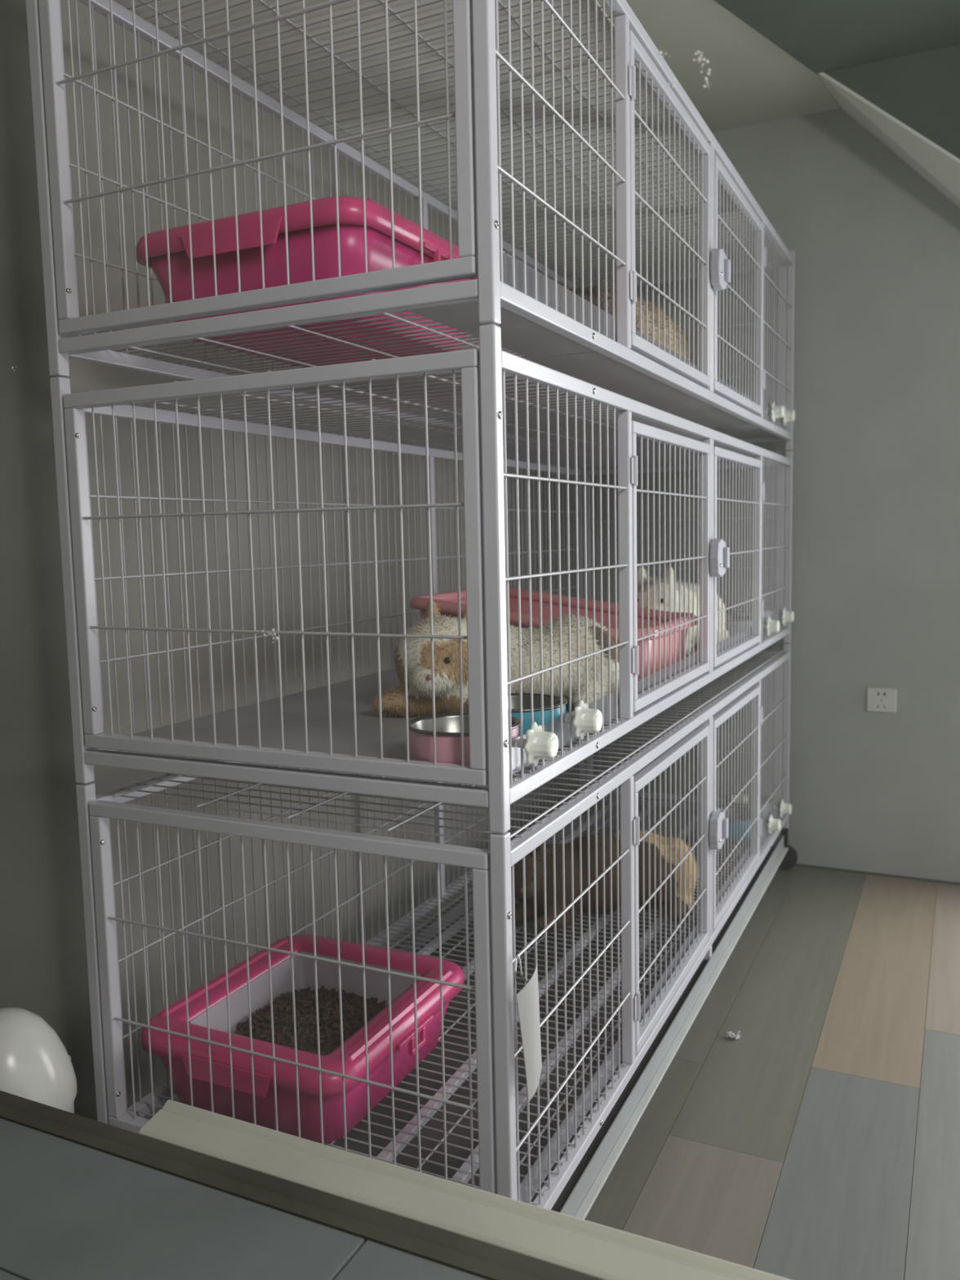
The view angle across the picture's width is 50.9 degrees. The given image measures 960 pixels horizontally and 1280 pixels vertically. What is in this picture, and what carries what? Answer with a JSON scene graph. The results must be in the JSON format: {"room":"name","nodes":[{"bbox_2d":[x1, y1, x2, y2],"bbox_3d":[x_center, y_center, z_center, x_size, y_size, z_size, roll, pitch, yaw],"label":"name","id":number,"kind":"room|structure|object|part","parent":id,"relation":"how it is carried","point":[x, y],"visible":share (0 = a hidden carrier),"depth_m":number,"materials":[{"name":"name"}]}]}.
{"room":"pet boarding room","nodes":[
{"label":"pet boarding room","id":0,"kind":"room"},
{"bbox_2d":[0,0,546,1120],"bbox_3d":[-0.390,-0.319,2.416,0.135,2.340,2.590,2,7,26],"label":"wall","id":1,"kind":"structure","parent":0,"point":[84,376],"depth_m":1.87,"materials":[{"name":"paint"}]},
{"bbox_2d":[395,866,959,1279],"bbox_3d":[1.376,0.907,1.815,3.860,0.050,2.590,2,7,26],"label":"floor","id":2,"kind":"structure","parent":0,"point":[821,1140],"depth_m":1.93,"materials":[{"name":"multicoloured wood"}]},
{"bbox_2d":[0,1007,76,1113],"bbox_3d":[-0.686,0.748,1.480,0.192,0.424,0.202,2,7,26],"label":"balloon","id":3,"kind":"object","parent":2,"relation":"on","point":[36,1065],"visible":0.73,"depth_m":1.43,"materials":[{"name":"white plastic"}]},
{"bbox_2d":[75,643,797,1209],"bbox_3d":[0.197,0.479,2.391,0.766,0.733,2.211,2,7,26],"label":"cage","id":4,"kind":"object","parent":2,"relation":"on","point":[496,1153],"visible":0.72,"depth_m":1.56,"materials":[{"name":"metal"}]},
{"bbox_3d":[-0.590,0.514,1.553,0.020,0.598,0.020,2,7,26],"label":"post","id":5,"kind":"part","parent":4,"relation":"part of","materials":[{"name":"white metal"}]},
{"bbox_3d":[-0.121,0.141,2.506,0.019,0.020,2.170,2,7,26],"label":"rail","id":6,"kind":"part","parent":4,"relation":"part of","materials":[{"name":"white metal"}]},
{"bbox_3d":[-0.280,0.508,1.402,0.660,0.516,0.020,2,7,26],"label":"panel","id":7,"kind":"part","parent":4,"relation":"part of","materials":[{"name":"white metal"}]},
{"bbox_3d":[-0.110,0.660,2.560,0.019,0.020,2.170,2,7,26],"label":"rail","id":8,"kind":"part","parent":4,"relation":"part of","materials":[{"name":"white metal"}]},
{"bbox_2d":[140,934,464,1143],"bbox_3d":[-0.285,0.664,1.715,0.416,0.144,0.448,2,7,26],"label":"box","id":9,"kind":"object","parent":4,"relation":"in","point":[402,988],"visible":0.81,"depth_m":1.59,"materials":[{"name":"pink plastic"}]},
{"bbox_2d":[159,1001,449,1143],"bbox_3d":[-0.284,0.680,1.716,0.378,0.112,0.414,2,7,26],"label":"tub","id":10,"kind":"object","parent":9,"relation":"in","point":[379,1067],"depth_m":1.55,"materials":[{"name":"pink plastic"}]},
{"bbox_2d":[234,985,386,1055],"bbox_3d":[-0.284,0.658,1.714,0.252,0.051,0.280,2,7,26],"label":"litter pellets","id":11,"kind":"object","parent":9,"relation":"in","point":[353,1006],"visible":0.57,"depth_m":1.72,"materials":[{"name":"brown wood"}]},
{"bbox_2d":[49,324,792,833],"bbox_3d":[0.195,-0.185,2.317,0.738,0.598,2.210,2,7,26],"label":"cage","id":12,"kind":"object","parent":4,"relation":"on","point":[494,760],"visible":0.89,"depth_m":1.48,"materials":[{"name":"metal"}]},
{"bbox_3d":[-0.602,-0.082,1.491,0.020,0.598,0.020,2,7,26],"label":"post","id":13,"kind":"part","parent":12,"relation":"part of","materials":[{"name":"white metal"}]},
{"bbox_3d":[-0.123,0.063,2.498,0.019,0.020,2.170,2,7,26],"label":"rail","id":14,"kind":"part","parent":12,"relation":"part of","materials":[{"name":"white metal"}]},
{"bbox_3d":[-0.293,-0.089,1.341,0.660,0.516,0.020,2,7,26],"label":"panel","id":15,"kind":"part","parent":12,"relation":"part of","materials":[{"name":"white metal"}]},
{"bbox_3d":[-0.286,0.183,1.369,0.668,0.020,0.019,2,7,26],"label":"rail","id":16,"kind":"part","parent":12,"relation":"part of","materials":[{"name":"white metal"}]},
{"bbox_3d":[-0.134,-0.456,2.444,0.019,0.020,2.170,2,7,26],"label":"rail","id":17,"kind":"part","parent":12,"relation":"part of","materials":[{"name":"white metal"}]},
{"bbox_2d":[25,0,795,453],"bbox_3d":[0.182,-0.782,2.255,0.738,0.598,2.210,2,7,26],"label":"cage","id":18,"kind":"object","parent":12,"relation":"on","point":[540,319],"visible":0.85,"depth_m":1.53,"materials":[{"name":"metal"}]},
{"bbox_3d":[-0.615,-0.679,1.429,0.020,0.598,0.020,2,7,26],"label":"post","id":19,"kind":"part","parent":18,"relation":"part of","materials":[{"name":"white metal"}]},
{"bbox_3d":[-0.305,-0.686,1.279,0.660,0.516,0.020,2,7,26],"label":"panel","id":20,"kind":"part","parent":18,"relation":"part of","materials":[{"name":"white metal"}]},
{"bbox_3d":[-0.299,-0.413,1.307,0.668,0.020,0.019,2,7,26],"label":"rail","id":21,"kind":"part","parent":18,"relation":"part of","materials":[{"name":"white metal"}]},
{"bbox_2d":[135,195,477,366],"bbox_3d":[-0.236,-0.526,1.549,0.416,0.144,0.448,2,7,26],"label":"box","id":22,"kind":"object","parent":18,"relation":"in","point":[378,217],"visible":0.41,"depth_m":1.37,"materials":[{"name":"pink plastic"}]},
{"bbox_3d":[-0.136,-0.534,2.436,0.019,0.020,2.170,2,7,26],"label":"rail","id":23,"kind":"part","parent":18,"relation":"part of","materials":[{"name":"white metal"}]},
{"bbox_3d":[-0.147,-1.053,2.383,0.019,0.020,2.170,2,7,26],"label":"rail","id":24,"kind":"part","parent":18,"relation":"part of","materials":[{"name":"white metal"}]},
{"bbox_2d":[115,0,614,124],"bbox_3d":[-0.177,-0.989,1.574,0.648,0.006,0.662,2,7,26],"label":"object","id":25,"kind":"object","parent":18,"relation":"on","point":[193,11],"visible":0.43,"depth_m":1.68,"materials":[{"name":"grey metal"}]},
{"bbox_3d":[0.005,-0.662,1.132,0.020,0.598,0.020,2,7,26],"label":"post","id":26,"kind":"part","parent":18,"relation":"part of","materials":[{"name":"white metal"}]},
{"bbox_3d":[0.044,-0.436,1.407,0.134,0.003,0.458,2,7,26],"label":"floor panel","id":27,"kind":"part","parent":18,"relation":"part of","materials":[{"name":"white metal"}]},
{"bbox_3d":[0.275,-0.553,2.495,0.665,0.003,1.702,2,7,26],"label":"floor panel","id":28,"kind":"part","parent":18,"relation":"part of","materials":[{"name":"white metal"}]},
{"bbox_2d":[319,54,775,284],"bbox_3d":[0.291,-1.100,2.545,0.648,0.006,1.490,2,7,26],"label":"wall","id":29,"kind":"structure","parent":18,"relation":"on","point":[557,75],"depth_m":2.24,"materials":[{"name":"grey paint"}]},
{"bbox_3d":[0.118,-0.690,1.358,0.007,0.510,0.500,2,7,26],"label":"panel","id":30,"kind":"part","parent":18,"relation":"part of","materials":[{"name":"metal"}]},
{"bbox_2d":[560,275,695,363],"bbox_3d":[0.253,-0.597,1.980,0.244,0.204,0.641,2,7,28],"label":"cat","id":31,"kind":"object","parent":18,"relation":"on","point":[594,290],"visible":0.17,"depth_m":1.91},
{"bbox_3d":[0.484,-0.516,2.139,0.019,0.020,2.170,2,7,26],"label":"rail","id":32,"kind":"part","parent":18,"relation":"part of","materials":[{"name":"white metal"}]},
{"bbox_3d":[0.351,-0.742,1.845,0.019,0.480,0.545,2,7,26],"label":"door","id":33,"kind":"part","parent":18,"relation":"part of","materials":[{"name":"white metal"}]},
{"bbox_3d":[0.647,-0.637,3.268,0.668,0.020,0.019,2,7,26],"label":"rail","id":34,"kind":"part","parent":18,"relation":"part of","materials":[{"name":"white metal"}]},
{"bbox_3d":[0.642,-0.909,3.240,0.660,0.516,0.020,2,7,26],"label":"panel","id":35,"kind":"part","parent":18,"relation":"part of","materials":[{"name":"white metal"}]},
{"bbox_3d":[0.472,-1.035,2.086,0.019,0.020,2.170,2,7,26],"label":"rail","id":36,"kind":"part","parent":18,"relation":"part of","materials":[{"name":"white metal"}]},
{"bbox_3d":[0.609,-0.803,2.379,0.019,0.480,0.545,2,7,26],"label":"door","id":37,"kind":"part","parent":18,"relation":"part of","materials":[{"name":"white metal"}]},
{"bbox_2d":[711,400,784,431],"bbox_3d":[0.743,-0.627,2.816,0.204,0.067,0.151,2,7,26],"label":"bowl","id":38,"kind":"object","parent":18,"relation":"on","point":[776,411],"visible":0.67,"depth_m":2.78,"materials":[{"name":"grey plastic"}]},
{"bbox_2d":[711,425,759,431],"bbox_3d":[0.720,-0.623,2.828,0.146,0.057,0.146,2,7,26],"label":"cup","id":39,"kind":"object","parent":38,"relation":"on","point":[731,428],"depth_m":2.82,"materials":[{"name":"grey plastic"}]},
{"bbox_3d":[0.822,-0.629,2.778,0.029,0.059,0.059,2,7,26],"label":"knob","id":40,"kind":"part","parent":38,"relation":"part of","materials":[{"name":"beige plastic"}]},
{"bbox_3d":[0.843,-0.861,2.861,0.007,0.510,0.500,2,7,26],"label":"panel","id":41,"kind":"part","parent":18,"relation":"part of","materials":[{"name":"metal"}]},
{"bbox_2d":[768,405,795,426],"bbox_3d":[0.827,-0.655,2.990,0.204,0.067,0.151,2,7,26],"label":"bowl","id":42,"kind":"object","parent":18,"relation":"on","point":[789,415],"visible":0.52,"depth_m":2.94,"materials":[{"name":"grey plastic"}]},
{"bbox_3d":[0.906,-0.657,2.952,0.029,0.059,0.059,2,7,26],"label":"knob","id":43,"kind":"part","parent":42,"relation":"part of","materials":[{"name":"beige plastic"}]},
{"bbox_3d":[0.952,-0.885,3.093,0.020,0.598,0.020,2,7,26],"label":"post","id":44,"kind":"part","parent":18,"relation":"part of","materials":[{"name":"white metal"}]},
{"bbox_2d":[128,646,699,759],"bbox_3d":[0.184,0.056,2.349,0.650,0.005,2.162,2,7,26],"label":"floor mat","id":45,"kind":"object","parent":12,"relation":"in","point":[393,729],"visible":0.14,"depth_m":1.64,"materials":[{"name":"grey plastic"}]},
{"bbox_2d":[408,712,558,766],"bbox_3d":[0.002,0.135,1.316,0.204,0.067,0.151,2,7,26],"label":"bowl","id":46,"kind":"object","parent":45,"relation":"on","point":[538,744],"visible":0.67,"depth_m":1.27,"materials":[{"name":"pink plastic"}]},
{"bbox_3d":[0.081,0.133,1.278,0.029,0.059,0.059,2,7,26],"label":"knob","id":47,"kind":"part","parent":46,"relation":"part of","materials":[{"name":"beige plastic"}]},
{"bbox_2d":[369,598,619,718],"bbox_3d":[0.049,0.026,1.756,0.497,0.208,0.262,-2,6,-10],"label":"cat","id":48,"kind":"object","parent":45,"relation":"on","point":[446,651],"visible":0.56,"depth_m":1.68},
{"bbox_2d":[464,693,602,740],"bbox_3d":[0.077,0.117,1.471,0.204,0.067,0.151,2,7,26],"label":"bowl","id":49,"kind":"object","parent":45,"relation":"on","point":[584,720],"visible":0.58,"depth_m":1.43,"materials":[{"name":"teal plastic"}]},
{"bbox_2d":[466,704,565,736],"bbox_3d":[0.053,0.121,1.483,0.146,0.057,0.146,2,7,26],"label":"cup","id":50,"kind":"object","parent":49,"relation":"on","point":[515,708],"depth_m":1.42,"materials":[{"name":"teal plastic"}]},
{"bbox_3d":[0.156,0.114,1.433,0.029,0.059,0.059,2,7,26],"label":"knob","id":51,"kind":"part","parent":49,"relation":"part of","materials":[{"name":"beige plastic"}]},
{"bbox_2d":[409,586,697,680],"bbox_3d":[0.165,-0.015,2.164,0.532,0.174,0.424,2,7,26],"label":"pan","id":52,"kind":"object","parent":45,"relation":"on","point":[447,602],"visible":0.35,"depth_m":2.16,"materials":[{"name":"plastic"}]},
{"bbox_2d":[636,564,728,655],"bbox_3d":[0.497,-0.079,2.533,0.235,0.232,0.434,1,6,23],"label":"cat","id":53,"kind":"object","parent":45,"relation":"on","point":[667,571],"visible":0.25,"depth_m":2.40},
{"bbox_2d":[724,615,779,636],"bbox_3d":[0.736,-0.036,2.837,0.204,0.067,0.151,2,7,26],"label":"bowl","id":54,"kind":"object","parent":45,"relation":"on","point":[771,626],"visible":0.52,"depth_m":2.78,"materials":[{"name":"grey plastic"}]},
{"bbox_2d":[724,620,751,636],"bbox_3d":[0.713,-0.032,2.848,0.146,0.057,0.146,2,7,26],"label":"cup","id":55,"kind":"object","parent":54,"relation":"on","point":[727,620],"depth_m":2.78,"materials":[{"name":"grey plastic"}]},
{"bbox_3d":[0.815,-0.038,2.798,0.029,0.059,0.059,2,7,26],"label":"knob","id":56,"kind":"part","parent":54,"relation":"part of","materials":[{"name":"beige plastic"}]},
{"bbox_2d":[726,606,794,626],"bbox_3d":[0.849,-0.069,3.069,0.204,0.067,0.151,2,7,26],"label":"bowl","id":57,"kind":"object","parent":45,"relation":"on","point":[787,615],"visible":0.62,"depth_m":3.02,"materials":[{"name":"grey plastic"}]},
{"bbox_2d":[726,610,774,621],"bbox_3d":[0.825,-0.064,3.081,0.146,0.057,0.146,2,7,26],"label":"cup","id":58,"kind":"object","parent":57,"relation":"on","point":[726,611],"depth_m":3.02,"materials":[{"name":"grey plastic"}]},
{"bbox_3d":[0.927,-0.071,3.031,0.029,0.059,0.059,2,7,26],"label":"knob","id":59,"kind":"part","parent":57,"relation":"part of","materials":[{"name":"beige plastic"}]},
{"bbox_3d":[0.018,-0.065,1.193,0.020,0.598,0.020,2,7,26],"label":"post","id":60,"kind":"part","parent":12,"relation":"part of","materials":[{"name":"white metal"}]},
{"bbox_3d":[0.130,-0.093,1.419,0.007,0.510,0.500,2,7,26],"label":"panel","id":61,"kind":"part","parent":12,"relation":"part of","materials":[{"name":"metal"}]},
{"bbox_3d":[0.345,-0.306,3.453,0.020,0.598,0.020,2,7,26],"label":"post","id":62,"kind":"part","parent":12,"relation":"part of","materials":[{"name":"white metal"}]},
{"bbox_3d":[0.485,-0.439,2.147,0.019,0.020,2.170,2,7,26],"label":"rail","id":63,"kind":"part","parent":12,"relation":"part of","materials":[{"name":"white metal"}]},
{"bbox_3d":[0.496,0.081,2.201,0.019,0.020,2.170,2,7,26],"label":"rail","id":64,"kind":"part","parent":12,"relation":"part of","materials":[{"name":"white metal"}]},
{"bbox_3d":[0.363,-0.145,1.906,0.019,0.480,0.545,2,7,26],"label":"door","id":65,"kind":"part","parent":12,"relation":"part of","materials":[{"name":"white metal"}]},
{"bbox_3d":[0.655,-0.313,3.302,0.660,0.516,0.020,2,7,26],"label":"panel","id":66,"kind":"part","parent":12,"relation":"part of","materials":[{"name":"white metal"}]},
{"bbox_3d":[0.622,-0.206,2.441,0.019,0.480,0.545,2,7,26],"label":"door","id":67,"kind":"part","parent":12,"relation":"part of","materials":[{"name":"white metal"}]},
{"bbox_3d":[0.856,-0.264,2.922,0.007,0.510,0.500,2,7,26],"label":"panel","id":68,"kind":"part","parent":12,"relation":"part of","materials":[{"name":"metal"}]},
{"bbox_3d":[0.965,-0.288,3.155,0.020,0.598,0.020,2,7,26],"label":"post","id":69,"kind":"part","parent":12,"relation":"part of","materials":[{"name":"white metal"}]},
{"bbox_3d":[0.031,0.532,1.255,0.020,0.598,0.020,2,7,26],"label":"post","id":70,"kind":"part","parent":4,"relation":"part of","materials":[{"name":"white metal"}]},
{"bbox_2d":[513,954,542,1101],"bbox_3d":[0.059,0.477,1.251,0.024,0.179,0.060,2,7,26],"label":"paper tag","id":71,"kind":"object","parent":4,"relation":"hanging from","point":[527,999],"visible":1,"depth_m":1.24,"materials":[{"name":"paper"}]},
{"bbox_2d":[325,814,788,1219],"bbox_3d":[0.202,0.727,2.367,0.694,0.045,2.060,2,7,26],"label":"tray","id":72,"kind":"object","parent":4,"relation":"in","point":[576,1199],"visible":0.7,"depth_m":1.93,"materials":[{"name":"grey metal"}]},
{"bbox_3d":[0.143,0.503,1.481,0.007,0.510,0.500,2,7,26],"label":"panel","id":73,"kind":"part","parent":4,"relation":"part of","materials":[{"name":"metal"}]},
{"bbox_3d":[0.358,0.291,3.514,0.020,0.598,0.020,2,7,26],"label":"post","id":74,"kind":"part","parent":4,"relation":"part of","materials":[{"name":"white metal"}]},
{"bbox_2d":[510,829,696,933],"bbox_3d":[0.273,0.557,2.410,0.518,0.211,0.262,-2,6,-7],"label":"cat","id":75,"kind":"object","parent":4,"relation":"in","point":[518,884],"visible":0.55,"depth_m":2.34},
{"bbox_3d":[0.498,0.158,2.209,0.019,0.020,2.170,2,7,26],"label":"rail","id":76,"kind":"part","parent":4,"relation":"part of","materials":[{"name":"white metal"}]},
{"bbox_3d":[0.509,0.677,2.263,0.019,0.020,2.170,2,7,26],"label":"rail","id":77,"kind":"part","parent":4,"relation":"part of","materials":[{"name":"white metal"}]},
{"bbox_3d":[0.376,0.451,1.968,0.019,0.480,0.545,2,7,26],"label":"door","id":78,"kind":"part","parent":4,"relation":"part of","materials":[{"name":"white metal"}]},
{"bbox_3d":[0.667,0.284,3.364,0.660,0.516,0.020,2,7,26],"label":"panel","id":79,"kind":"part","parent":4,"relation":"part of","materials":[{"name":"white metal"}]},
{"bbox_3d":[0.673,0.557,3.392,0.668,0.020,0.019,2,7,26],"label":"rail","id":80,"kind":"part","parent":4,"relation":"part of","materials":[{"name":"white metal"}]},
{"bbox_3d":[0.634,0.390,2.503,0.019,0.480,0.545,2,7,26],"label":"door","id":81,"kind":"part","parent":4,"relation":"part of","materials":[{"name":"white metal"}]},
{"bbox_2d":[715,806,781,839],"bbox_3d":[0.771,0.534,2.943,0.204,0.067,0.151,2,7,26],"label":"bowl","id":82,"kind":"object","parent":4,"relation":"on","point":[774,824],"visible":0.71,"depth_m":2.89,"materials":[{"name":"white plastic"}]},
{"bbox_2d":[726,821,750,839],"bbox_3d":[0.748,0.539,2.955,0.146,0.057,0.146,2,7,26],"label":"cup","id":83,"kind":"object","parent":82,"relation":"on","point":[729,821],"depth_m":2.89,"materials":[{"name":"teal plastic"}]},
{"bbox_3d":[0.850,0.532,2.905,0.029,0.059,0.059,2,7,26],"label":"knob","id":84,"kind":"part","parent":82,"relation":"part of","materials":[{"name":"beige plastic"}]},
{"bbox_2d":[723,792,791,822],"bbox_3d":[0.859,0.520,3.125,0.204,0.067,0.151,2,7,26],"label":"bowl","id":85,"kind":"object","parent":4,"relation":"on","point":[784,808],"visible":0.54,"depth_m":3.09,"materials":[{"name":"grey plastic"}]},
{"bbox_2d":[725,800,773,822],"bbox_3d":[0.836,0.524,3.137,0.146,0.057,0.146,2,7,26],"label":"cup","id":86,"kind":"object","parent":85,"relation":"on","point":[726,801],"depth_m":3.08,"materials":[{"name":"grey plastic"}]},
{"bbox_3d":[0.938,0.518,3.087,0.029,0.059,0.059,2,7,26],"label":"knob","id":87,"kind":"part","parent":85,"relation":"part of","materials":[{"name":"beige plastic"}]},
{"bbox_3d":[0.869,0.332,2.984,0.007,0.510,0.500,2,7,26],"label":"panel","id":88,"kind":"part","parent":4,"relation":"part of","materials":[{"name":"metal"}]},
{"bbox_3d":[0.978,0.308,3.217,0.020,0.598,0.020,2,7,26],"label":"post","id":89,"kind":"part","parent":4,"relation":"part of","materials":[{"name":"white metal"}]},
{"bbox_2d":[726,1031,740,1039],"bbox_3d":[0.550,0.854,2.188,0.031,0.010,0.032,2,7,26],"label":"fluff","id":90,"kind":"object","parent":2,"relation":"on","point":[732,1035],"visible":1,"depth_m":2.18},
{"bbox_2d":[597,0,841,133],"bbox_3d":[1.298,-1.490,1.534,3.880,0.100,2.710,2,7,26],"label":"ceiling","id":91,"kind":"structure","parent":0,"point":[753,81],"depth_m":2.73,"materials":[{"name":"paint"}]},
{"bbox_2d":[714,0,959,74],"bbox_3d":[1.382,-1.409,1.274,3.500,0.012,2.280,2,7,26],"label":"ceiling","id":92,"kind":"structure","parent":91,"relation":"attached to","point":[824,36],"depth_m":2.50,"materials":[{"name":"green paint"}]},
{"bbox_2d":[537,107,959,882],"bbox_3d":[1.884,-0.409,2.820,3.880,2.340,0.120,2,7,26],"label":"wall","id":93,"kind":"structure","parent":0,"point":[876,530],"depth_m":3.10,"materials":[{"name":"paint"}]},
{"bbox_2d":[795,863,959,884],"bbox_3d":[1.936,0.759,2.858,3.760,0.006,0.006,2,7,26],"label":"baseboard","id":94,"kind":"structure","parent":93,"relation":"attached to","point":[796,864],"depth_m":3.18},
{"bbox_2d":[866,687,897,712],"bbox_3d":[1.244,0.186,3.124,0.086,0.076,0.010,2,7,26],"label":"wall socket","id":95,"kind":"object","parent":93,"relation":"attached to","point":[878,699],"visible":1,"depth_m":3.12,"materials":[{"name":"plastic"}]},
{"bbox_2d":[817,72,959,208],"bbox_3d":[1.364,-1.158,2.750,0.825,0.821,0.304,2,7,26],"label":"trim","id":96,"kind":"structure","parent":93,"relation":"attached to","point":[940,168],"depth_m":2.73,"materials":[{"name":"paint"}]},
{"bbox_2d":[824,44,959,159],"bbox_3d":[1.365,-1.157,2.751,0.825,0.816,0.300,2,7,26],"label":"ceiling","id":97,"kind":"structure","parent":93,"relation":"attached to","point":[921,91],"depth_m":2.65,"materials":[{"name":"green paint"}]},
{"bbox_3d":[0.745,0.837,0.519,3.880,0.384,0.257,2,7,26],"label":"wall","id":98,"kind":"structure","parent":0,"visible":0},
{"bbox_2d":[0,1118,487,1279],"bbox_3d":[0.689,0.665,0.253,3.760,0.016,0.665,2,7,26],"label":"trim","id":99,"kind":"structure","parent":98,"relation":"on","point":[69,1211],"depth_m":1.02,"materials":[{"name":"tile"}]},
{"bbox_2d":[0,50,711,1279],"bbox_3d":[0.822,-0.291,0.474,3.760,1.866,0.040,2,7,26],"label":"window","id":100,"kind":"structure","parent":98,"relation":"in","point":[485,1260],"depth_m":1.06,"materials":[{"name":"clear glass"}]},
{"bbox_2d":[138,1099,791,1279],"bbox_3d":[0.812,0.610,0.637,2.673,0.021,0.054,2,7,26],"label":"strip","id":101,"kind":"object","parent":100,"relation":"attached to","point":[595,1250],"visible":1,"depth_m":1.04,"materials":[{"name":"beige wood"}]}
]}

